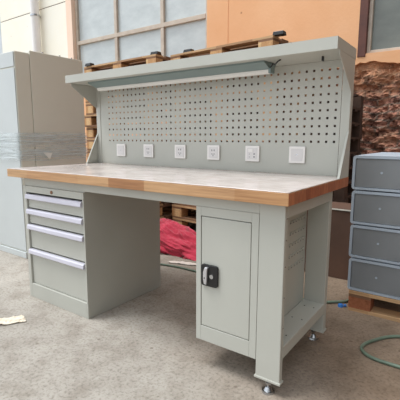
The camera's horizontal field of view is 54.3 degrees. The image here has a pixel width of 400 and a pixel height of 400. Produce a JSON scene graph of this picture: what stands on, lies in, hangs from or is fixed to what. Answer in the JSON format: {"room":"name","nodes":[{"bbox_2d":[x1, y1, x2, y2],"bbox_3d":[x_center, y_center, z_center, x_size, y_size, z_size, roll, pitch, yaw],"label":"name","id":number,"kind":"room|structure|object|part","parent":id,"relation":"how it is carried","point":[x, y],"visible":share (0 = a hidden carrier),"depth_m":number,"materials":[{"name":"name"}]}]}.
{"room":"outdoor storage yard","nodes":[
{"label":"outdoor storage yard","id":0,"kind":"room"},
{"bbox_2d":[0,222,399,399],"bbox_3d":[-3.363,0.585,3.193,16.000,0.200,8.600,6,11,35],"label":"floor","id":1,"kind":"structure","parent":0,"point":[144,347],"depth_m":1.80,"materials":[{"name":"concrete"}]},
{"bbox_2d":[0,315,25,324],"bbox_3d":[-1.037,0.651,2.116,0.170,0.011,0.094,-4,10,-22],"label":"scrap","id":2,"kind":"object","parent":1,"relation":"on","point":[14,319],"visible":1,"depth_m":2.11,"materials":[{"name":"white paper"}]},
{"bbox_2d":[0,51,35,258],"bbox_3d":[-1.778,-0.380,3.419,0.950,1.645,0.137,6,11,35],"label":"tall cabinet","id":3,"kind":"object","parent":1,"relation":"on","point":[16,116],"visible":0.83,"depth_m":3.15,"materials":[{"name":"grey metal"}]},
{"bbox_3d":[-1.808,-1.126,3.253,0.934,0.110,0.008,6,11,35],"label":"panel","id":4,"kind":"part","parent":3,"relation":"part of","materials":[{"name":"paint"}]},
{"bbox_3d":[-1.607,-0.318,3.233,0.434,1.460,0.008,6,11,35],"label":"door panel","id":5,"kind":"part","parent":3,"relation":"part of","materials":[{"name":"paint"}]},
{"bbox_2d":[24,51,85,166],"bbox_3d":[-1.588,-0.437,3.680,0.950,1.676,0.508,6,11,35],"label":"tall cabinet","id":6,"kind":"object","parent":1,"relation":"on","point":[57,107],"visible":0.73,"depth_m":3.32,"materials":[{"name":"grey paint"}]},
{"bbox_2d":[0,132,87,160],"bbox_3d":[-1.626,-0.506,3.607,0.978,0.238,0.666,6,11,35],"label":"film","id":7,"kind":"object","parent":6,"relation":"attached to","point":[49,155],"visible":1,"depth_m":3.23,"materials":[{"name":"white"}]},
{"bbox_2d":[23,185,160,318],"bbox_3d":[-0.671,0.247,2.486,0.568,0.702,0.611,6,11,35],"label":"base cabinet","id":8,"kind":"object","parent":1,"relation":"on","point":[90,254],"visible":0.92,"depth_m":2.26,"materials":[{"name":"metal"}]},
{"bbox_3d":[-0.834,0.003,2.201,0.522,0.035,0.024,6,11,35],"label":"handle","id":9,"kind":"part","parent":8,"relation":"part of","materials":[{"name":"metal"}]},
{"bbox_3d":[-0.834,0.094,2.215,0.522,0.035,0.024,6,11,35],"label":"handle","id":10,"kind":"part","parent":8,"relation":"part of","materials":[{"name":"metal"}]},
{"bbox_3d":[-0.834,0.187,2.230,0.522,0.035,0.024,6,11,35],"label":"handle","id":11,"kind":"part","parent":8,"relation":"part of","materials":[{"name":"metal"}]},
{"bbox_3d":[-0.671,-0.007,2.430,0.522,0.084,0.537,6,11,35],"label":"drawer","id":12,"kind":"part","parent":8,"relation":"part of","materials":[{"name":"grey metal"}]},
{"bbox_3d":[-0.835,0.340,2.254,0.522,0.035,0.024,6,11,35],"label":"handle","id":13,"kind":"part","parent":8,"relation":"part of","materials":[{"name":"metal"}]},
{"bbox_3d":[-0.671,0.085,2.445,0.522,0.087,0.537,6,11,35],"label":"drawer","id":14,"kind":"part","parent":8,"relation":"part of","materials":[{"name":"grey metal"}]},
{"bbox_3d":[-0.671,0.208,2.464,0.522,0.146,0.537,6,11,35],"label":"drawer","id":15,"kind":"part","parent":8,"relation":"part of","materials":[{"name":"grey metal"}]},
{"bbox_3d":[-0.672,0.396,2.494,0.522,0.219,0.537,6,11,35],"label":"drawer","id":16,"kind":"part","parent":8,"relation":"part of","materials":[{"name":"grey metal"}]},
{"bbox_2d":[160,218,195,260],"bbox_3d":[-0.219,0.313,3.528,1.189,0.246,0.504,6,11,35],"label":"cloth bundle","id":17,"kind":"object","parent":1,"relation":"on","point":[177,239],"visible":0.3,"depth_m":3.38,"materials":[{"name":"red fabric"}]},
{"bbox_2d":[160,206,195,222],"bbox_3d":[-0.624,0.146,4.933,1.200,0.140,1.000,7,11,38],"label":"wooden pallet","id":18,"kind":"object","parent":1,"relation":"on","point":[166,213],"visible":0.04,"depth_m":4.50,"materials":[{"name":"brown wood"}]},
{"bbox_2d":[160,201,188,216],"bbox_3d":[-0.627,0.004,4.932,1.200,0.140,1.000,7,11,38],"label":"wooden pallet","id":19,"kind":"object","parent":18,"relation":"on","point":[164,205],"visible":0.06,"depth_m":4.33,"materials":[{"name":"brown wood"}]},
{"bbox_3d":[-0.628,-0.134,4.910,1.200,0.140,1.000,7,12,39],"label":"wooden pallet","id":20,"kind":"object","parent":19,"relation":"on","visible":0},
{"bbox_3d":[-0.619,-0.269,4.861,1.200,0.140,1.000,7,12,39],"label":"wooden pallet","id":21,"kind":"object","parent":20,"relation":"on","visible":0},
{"bbox_3d":[-0.602,-0.411,4.864,1.200,0.140,1.000,7,12,39],"label":"wooden pallet","id":22,"kind":"object","parent":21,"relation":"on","visible":0},
{"bbox_3d":[-0.616,-0.549,4.843,1.200,0.140,1.000,7,11,37],"label":"wooden pallet","id":23,"kind":"object","parent":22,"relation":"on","visible":0},
{"bbox_2d":[87,138,166,149],"bbox_3d":[-0.603,-0.685,4.801,1.200,0.140,1.000,7,11,37],"label":"wooden pallet","id":24,"kind":"object","parent":23,"relation":"on","point":[90,141],"visible":0.05,"depth_m":4.72,"materials":[{"name":"brown wood"}]},
{"bbox_2d":[86,127,200,137],"bbox_3d":[-0.618,-0.829,4.812,1.200,0.140,1.000,7,11,38],"label":"wooden pallet","id":25,"kind":"object","parent":24,"relation":"on","point":[91,132],"visible":0.16,"depth_m":4.74,"materials":[{"name":"brown wood"}]},
{"bbox_2d":[84,111,200,126],"bbox_3d":[-0.630,-0.963,4.763,1.200,0.140,1.000,7,11,38],"label":"wooden pallet","id":26,"kind":"object","parent":25,"relation":"on","point":[90,120],"visible":0.16,"depth_m":4.68,"materials":[{"name":"brown wood"}]},
{"bbox_2d":[86,98,190,114],"bbox_3d":[-0.596,-1.098,4.721,1.200,0.140,1.000,7,11,38],"label":"wooden pallet","id":27,"kind":"object","parent":26,"relation":"on","point":[90,109],"visible":0.09,"depth_m":4.63,"materials":[{"name":"brown wood"}]},
{"bbox_2d":[85,85,190,102],"bbox_3d":[-0.599,-1.238,4.711,1.200,0.140,1.000,7,11,38],"label":"wooden pallet","id":28,"kind":"object","parent":27,"relation":"on","point":[161,85],"visible":0.06,"depth_m":4.34,"materials":[{"name":"brown wood"}]},
{"bbox_3d":[-0.634,-1.378,4.699,1.200,0.140,1.000,7,11,39],"label":"wooden pallet","id":29,"kind":"object","parent":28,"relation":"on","visible":0},
{"bbox_2d":[84,51,169,72],"bbox_3d":[-0.600,-1.532,4.672,1.205,0.172,1.000,7,11,38],"label":"wooden pallet","id":30,"kind":"object","parent":29,"relation":"on","point":[153,58],"depth_m":4.26,"materials":[{"name":"brown wood"}]},
{"bbox_3d":[-0.450,-1.493,3.973,0.098,0.032,0.068,6,11,35],"label":"corner cap","id":31,"kind":"part","parent":30,"relation":"part of","materials":[{"name":"black plastic"}]},
{"bbox_2d":[7,36,356,395],"bbox_3d":[-0.220,-0.051,2.150,1.806,1.399,0.736,6,11,35],"label":"workbench","id":32,"kind":"object","parent":1,"relation":"on","point":[252,200],"visible":0.98,"depth_m":1.89,"materials":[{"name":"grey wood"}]},
{"bbox_2d":[117,144,125,155],"bbox_3d":[-0.556,-0.353,2.750,0.086,0.086,0.012,6,11,35],"label":"wall socket","id":33,"kind":"object","parent":32,"relation":"attached to","point":[121,148],"depth_m":2.74,"materials":[{"name":"plastic"}]},
{"bbox_2d":[143,144,153,156],"bbox_3d":[-0.344,-0.329,2.600,0.086,0.086,0.012,6,11,35],"label":"wall socket","id":34,"kind":"object","parent":32,"relation":"attached to","point":[148,149],"depth_m":2.59,"materials":[{"name":"white plastic"}]},
{"bbox_2d":[175,145,185,158],"bbox_3d":[-0.124,-0.304,2.446,0.086,0.086,0.012,6,11,35],"label":"wall socket","id":35,"kind":"object","parent":32,"relation":"attached to","point":[180,150],"depth_m":2.44,"materials":[{"name":"white plastic"}]},
{"bbox_2d":[97,69,269,90],"bbox_3d":[-0.171,-0.696,2.303,1.277,0.020,0.038,6,11,35],"label":"diffuser","id":36,"kind":"object","parent":32,"relation":"attached to","point":[249,72],"depth_m":2.21,"materials":[{"name":"white plastic"}]},
{"bbox_3d":[0.024,0.312,1.610,0.022,0.074,0.013,6,11,35],"label":"latch lever","id":37,"kind":"part","parent":32,"relation":"part of","materials":[{"name":"metal"}]},
{"bbox_2d":[65,36,356,85],"bbox_3d":[-0.088,-0.746,2.224,1.806,0.049,0.291,6,11,35],"label":"shelf","id":38,"kind":"object","parent":32,"relation":"attached to","point":[327,51],"depth_m":1.93,"materials":[{"name":"grey metal"}]},
{"bbox_2d":[207,145,219,159],"bbox_3d":[0.080,-0.281,2.302,0.086,0.086,0.012,6,11,35],"label":"wall socket","id":39,"kind":"object","parent":32,"relation":"attached to","point":[213,151],"depth_m":2.30,"materials":[{"name":"white plastic"}]},
{"bbox_3d":[0.105,0.311,1.583,0.229,0.474,0.019,6,11,35],"label":"cupboard door","id":40,"kind":"part","parent":32,"relation":"part of","materials":[{"name":"grey metal"}]},
{"bbox_2d":[245,146,259,161],"bbox_3d":[0.289,-0.257,2.153,0.086,0.086,0.014,6,11,35],"label":"wall socket","id":41,"kind":"object","parent":32,"relation":"attached to","point":[252,153],"depth_m":2.15,"materials":[{"name":"white plastic"}]},
{"bbox_3d":[0.268,0.700,1.529,0.110,0.009,0.034,6,11,35],"label":"foot plate","id":42,"kind":"part","parent":32,"relation":"part of","materials":[{"name":"grey metal"}]},
{"bbox_3d":[0.269,0.354,1.474,0.102,0.699,0.026,6,11,35],"label":"leg","id":43,"kind":"part","parent":32,"relation":"part of","materials":[{"name":"grey metal"}]},
{"bbox_2d":[289,146,305,162],"bbox_3d":[0.499,-0.233,2.006,0.086,0.086,0.012,6,11,35],"label":"wall socket","id":44,"kind":"object","parent":32,"relation":"attached to","point":[297,154],"depth_m":2.00,"materials":[{"name":"plastic"}]},
{"bbox_3d":[0.416,0.550,1.714,0.102,0.050,0.481,6,11,35],"label":"rail","id":45,"kind":"part","parent":32,"relation":"part of","materials":[{"name":"grey metal"}]},
{"bbox_3d":[0.567,0.636,1.941,0.110,0.009,0.046,6,11,35],"label":"foot plate","id":46,"kind":"part","parent":32,"relation":"part of","materials":[{"name":"grey metal"}]},
{"bbox_3d":[0.568,0.290,1.887,0.102,0.699,0.038,6,11,35],"label":"leg","id":47,"kind":"part","parent":32,"relation":"part of","materials":[{"name":"grey metal"}]},
{"bbox_2d":[169,261,195,264],"bbox_3d":[-0.128,0.499,3.098,0.264,0.010,0.057,3,9,19],"label":"rag","id":48,"kind":"object","parent":1,"relation":"on","point":[176,262],"visible":0.94,"depth_m":3.10,"materials":[{"name":"white fabric"}]},
{"bbox_2d":[172,212,195,231],"bbox_3d":[0.481,0.262,4.216,1.200,0.140,1.000,8,12,41],"label":"wooden pallet","id":49,"kind":"object","parent":1,"relation":"on","point":[184,222],"visible":0.05,"depth_m":4.18,"materials":[{"name":"brown wood"}]},
{"bbox_2d":[172,204,195,221],"bbox_3d":[0.478,0.123,4.198,1.200,0.140,1.000,8,12,41],"label":"wooden pallet","id":50,"kind":"object","parent":49,"relation":"on","point":[178,211],"visible":0.07,"depth_m":4.16,"materials":[{"name":"brown wood"}]},
{"bbox_2d":[174,203,195,207],"bbox_3d":[0.494,-0.016,4.177,1.200,0.140,1.000,8,12,41],"label":"wooden pallet","id":51,"kind":"object","parent":50,"relation":"on","point":[193,206],"visible":0.02,"depth_m":4.10,"materials":[{"name":"brown wood"}]},
{"bbox_3d":[0.479,-0.155,4.157,1.200,0.140,1.000,8,12,40],"label":"wooden pallet","id":52,"kind":"object","parent":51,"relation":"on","visible":0},
{"bbox_3d":[0.482,-0.291,4.122,1.200,0.140,1.000,8,12,40],"label":"wooden pallet","id":53,"kind":"object","parent":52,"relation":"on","visible":0},
{"bbox_3d":[0.455,-0.434,4.126,1.200,0.140,1.000,8,12,40],"label":"wooden pallet","id":54,"kind":"object","parent":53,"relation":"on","visible":0},
{"bbox_2d":[170,140,311,142],"bbox_3d":[0.459,-0.572,4.105,1.200,0.140,1.000,8,12,42],"label":"wooden pallet","id":55,"kind":"object","parent":54,"relation":"on","point":[170,140],"visible":0.06,"depth_m":3.72,"materials":[{"name":"brown wood"}]},
{"bbox_2d":[175,125,312,135],"bbox_3d":[0.491,-0.709,4.074,1.200,0.140,1.000,8,12,41],"label":"wooden pallet","id":56,"kind":"object","parent":55,"relation":"on","point":[296,125],"visible":0.07,"depth_m":3.84,"materials":[{"name":"brown wood"}]},
{"bbox_2d":[175,105,313,122],"bbox_3d":[0.491,-0.844,4.031,1.200,0.140,1.000,8,12,40],"label":"wooden pallet","id":57,"kind":"object","parent":56,"relation":"on","point":[270,105],"visible":0.03,"depth_m":3.70,"materials":[{"name":"brown wood"}]},
{"bbox_2d":[175,89,313,110],"bbox_3d":[0.484,-0.986,4.027,1.200,0.140,1.000,8,12,41],"label":"wooden pallet","id":58,"kind":"object","parent":57,"relation":"on","point":[270,89],"visible":0.06,"depth_m":3.64,"materials":[{"name":"brown wood"}]},
{"bbox_2d":[175,73,321,96],"bbox_3d":[0.505,-1.125,4.009,1.200,0.140,1.000,8,12,41],"label":"wooden pallet","id":59,"kind":"object","parent":58,"relation":"on","point":[278,73],"visible":0.03,"depth_m":3.67,"materials":[{"name":"brown wood"}]},
{"bbox_2d":[291,69,322,79],"bbox_3d":[0.476,-1.260,3.964,1.200,0.140,1.000,8,12,40],"label":"wooden pallet","id":60,"kind":"object","parent":59,"relation":"on","point":[321,69],"visible":0.02,"depth_m":3.87,"materials":[{"name":"brown wood"}]},
{"bbox_2d":[170,30,291,59],"bbox_3d":[0.510,-1.413,3.933,1.283,0.172,1.000,8,12,41],"label":"wooden pallet","id":61,"kind":"object","parent":60,"relation":"on","point":[267,40],"depth_m":3.51,"materials":[{"name":"brown wood"}]},
{"bbox_3d":[0.654,-1.369,3.206,0.098,0.032,0.068,6,11,35],"label":"corner cap","id":62,"kind":"part","parent":61,"relation":"part of","materials":[{"name":"black plastic"}]},
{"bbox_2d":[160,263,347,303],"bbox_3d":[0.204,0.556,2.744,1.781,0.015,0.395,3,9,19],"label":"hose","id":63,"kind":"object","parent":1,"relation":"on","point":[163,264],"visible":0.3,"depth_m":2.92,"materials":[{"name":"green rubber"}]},
{"bbox_2d":[304,202,352,279],"bbox_3d":[0.842,0.266,3.035,0.805,0.502,0.326,6,11,35],"label":"carton","id":64,"kind":"object","parent":1,"relation":"on","point":[339,257],"visible":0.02,"depth_m":2.75,"materials":[{"name":"brown cardboard"}]},
{"bbox_2d":[348,290,399,321],"bbox_3d":[1.486,0.583,2.261,1.020,0.120,0.720,6,11,35],"label":"wooden pallet","id":65,"kind":"object","parent":1,"relation":"on","point":[361,302],"visible":0.28,"depth_m":2.21,"materials":[{"name":"brown wood"}]},
{"bbox_2d":[347,257,399,299],"bbox_3d":[1.181,0.394,2.446,0.300,0.188,0.700,6,11,35],"label":"storage drawer","id":66,"kind":"object","parent":65,"relation":"on","point":[364,275],"visible":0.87,"depth_m":2.17,"materials":[{"name":"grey plastic"}]},
{"bbox_2d":[349,224,399,264],"bbox_3d":[1.179,0.201,2.418,0.300,0.188,0.700,6,11,35],"label":"storage drawer","id":67,"kind":"object","parent":66,"relation":"on","point":[380,244],"visible":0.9,"depth_m":2.15,"materials":[{"name":"grey plastic"}]},
{"bbox_2d":[350,190,399,228],"bbox_3d":[1.176,0.009,2.390,0.300,0.188,0.700,6,11,35],"label":"storage drawer","id":68,"kind":"object","parent":67,"relation":"on","point":[368,207],"visible":0.91,"depth_m":2.12,"materials":[{"name":"grey plastic"}]},
{"bbox_2d":[352,152,399,192],"bbox_3d":[1.173,-0.184,2.362,0.300,0.188,0.700,6,11,35],"label":"storage drawer","id":69,"kind":"object","parent":68,"relation":"on","point":[380,171],"visible":1,"depth_m":2.10,"materials":[{"name":"grey plastic"}]},
{"bbox_2d":[360,335,399,368],"bbox_3d":[1.089,0.717,1.740,0.668,0.015,0.372,6,11,35],"label":"hose","id":70,"kind":"object","parent":1,"relation":"on","point":[365,343],"visible":1,"depth_m":1.81,"materials":[{"name":"green rubber"}]},
{"bbox_3d":[1.375,0.302,3.977,0.300,0.140,0.500,6,11,35],"label":"pallet","id":71,"kind":"object","parent":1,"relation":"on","visible":0},
{"bbox_3d":[1.382,0.164,3.951,0.300,0.140,0.500,6,11,35],"label":"pallet","id":72,"kind":"object","parent":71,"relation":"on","visible":0},
{"bbox_2d":[332,197,351,202],"bbox_3d":[1.379,0.025,3.931,0.300,0.140,0.500,6,11,35],"label":"pallet","id":73,"kind":"object","parent":72,"relation":"on","point":[348,200],"visible":0.12,"depth_m":3.69,"materials":[{"name":"brown wood"}]},
{"bbox_2d":[333,183,356,199],"bbox_3d":[1.369,-0.114,3.917,0.300,0.140,0.500,6,11,35],"label":"pallet","id":74,"kind":"object","parent":73,"relation":"on","point":[343,193],"visible":0.29,"depth_m":3.68,"materials":[{"name":"brown wood"}]},
{"bbox_2d":[337,169,352,183],"bbox_3d":[1.371,-0.253,3.894,0.300,0.140,0.500,6,11,35],"label":"pallet","id":75,"kind":"object","parent":74,"relation":"on","point":[350,170],"visible":0.07,"depth_m":3.94,"materials":[{"name":"brown wood"}]},
{"bbox_2d":[337,153,360,169],"bbox_3d":[1.377,-0.390,3.868,0.300,0.140,0.500,6,11,35],"label":"pallet","id":76,"kind":"object","parent":75,"relation":"on","point":[351,156],"visible":0.16,"depth_m":3.80,"materials":[{"name":"brown wood"}]},
{"bbox_2d":[317,139,360,153],"bbox_3d":[1.365,-0.530,3.855,0.300,0.140,0.500,6,11,35],"label":"pallet","id":77,"kind":"object","parent":76,"relation":"on","point":[354,143],"visible":0.21,"depth_m":3.90,"materials":[{"name":"brown wood"}]},
{"bbox_2d":[318,124,362,138],"bbox_3d":[1.374,-0.668,3.827,0.300,0.140,0.500,6,11,35],"label":"pallet","id":78,"kind":"object","parent":77,"relation":"on","point":[356,130],"visible":0.3,"depth_m":3.87,"materials":[{"name":"brown wood"}]},
{"bbox_2d":[319,109,362,124],"bbox_3d":[1.369,-0.807,3.809,0.300,0.140,0.500,6,11,35],"label":"pallet","id":79,"kind":"object","parent":78,"relation":"on","point":[357,116],"visible":0.26,"depth_m":3.86,"materials":[{"name":"brown wood"}]},
{"bbox_2d":[319,93,363,110],"bbox_3d":[1.368,-0.946,3.788,0.300,0.140,0.500,6,11,35],"label":"pallet","id":80,"kind":"object","parent":79,"relation":"on","point":[358,100],"visible":0.23,"depth_m":3.83,"materials":[{"name":"brown wood"}]},
{"bbox_2d":[0,0,399,161],"bbox_3d":[-1.010,-2.489,6.032,16.000,5.000,0.330,6,11,35],"label":"wall","id":81,"kind":"structure","parent":0,"point":[228,21],"depth_m":4.82,"materials":[{"name":"orange paint"}]},
{"bbox_2d":[0,22,2,53],"bbox_3d":[-4.793,-3.452,8.546,1.980,2.700,0.085,6,11,35],"label":"window","id":82,"kind":"structure","parent":81,"relation":"in","point":[1,49],"depth_m":8.10,"materials":[{"name":"glass"}]},
{"bbox_2d":[30,0,41,52],"bbox_3d":[-2.973,-2.619,7.149,0.166,4.900,0.183,6,11,35],"label":"drain pipe","id":83,"kind":"object","parent":81,"relation":"attached to","point":[34,4],"visible":0.41,"depth_m":7.01,"materials":[{"name":"metal"}]},
{"bbox_2d":[74,0,206,72],"bbox_3d":[-0.981,-3.042,5.853,2.750,2.650,0.085,6,11,35],"label":"window","id":84,"kind":"structure","parent":81,"relation":"in","point":[107,31],"depth_m":5.91,"materials":[{"name":"glass"}]},
{"bbox_3d":[-1.690,-3.092,6.365,0.900,0.855,0.006,6,11,35],"label":"pane","id":85,"kind":"part","parent":84,"relation":"part of","materials":[{"name":"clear glass"}]},
{"bbox_3d":[-1.692,-2.238,6.500,0.900,0.755,0.006,6,11,35],"label":"pane","id":86,"kind":"part","parent":84,"relation":"part of","materials":[{"name":"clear glass"}]},
{"bbox_3d":[-0.909,-3.003,5.814,0.900,0.855,0.006,6,11,35],"label":"pane","id":87,"kind":"part","parent":84,"relation":"part of","materials":[{"name":"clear glass"}]},
{"bbox_3d":[-0.911,-2.149,5.949,0.900,0.755,0.006,6,11,35],"label":"pane","id":88,"kind":"part","parent":84,"relation":"part of","materials":[{"name":"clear glass"}]},
{"bbox_3d":[-0.197,-2.922,5.312,0.730,0.855,0.006,6,11,35],"label":"pane","id":89,"kind":"part","parent":84,"relation":"part of","materials":[{"name":"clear glass"}]},
{"bbox_3d":[-0.199,-2.067,5.447,0.730,0.755,0.006,6,11,35],"label":"pane","id":90,"kind":"part","parent":84,"relation":"part of","materials":[{"name":"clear glass"}]},
{"bbox_2d":[256,61,399,154],"bbox_3d":[2.941,-0.473,3.509,6.300,1.825,0.298,6,11,35],"label":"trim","id":91,"kind":"structure","parent":81,"relation":"attached to","point":[378,83],"depth_m":4.06,"materials":[{"name":"stone"}]},
{"bbox_2d":[357,0,399,56],"bbox_3d":[2.536,-2.586,3.404,2.030,2.370,0.210,6,11,35],"label":"window","id":92,"kind":"structure","parent":81,"relation":"in","point":[379,21],"depth_m":4.00,"materials":[{"name":"glass"}]},
{"bbox_3d":[2.536,-2.586,3.404,2.030,2.370,0.210,6,11,35],"label":"frame","id":93,"kind":"part","parent":92,"relation":"part of","materials":[{"name":"brown paint"}]},
{"bbox_3d":[2.176,-2.148,3.717,0.935,1.275,0.006,6,11,35],"label":"pane","id":94,"kind":"part","parent":92,"relation":"part of","materials":[{"name":"grey glass"}]}
]}

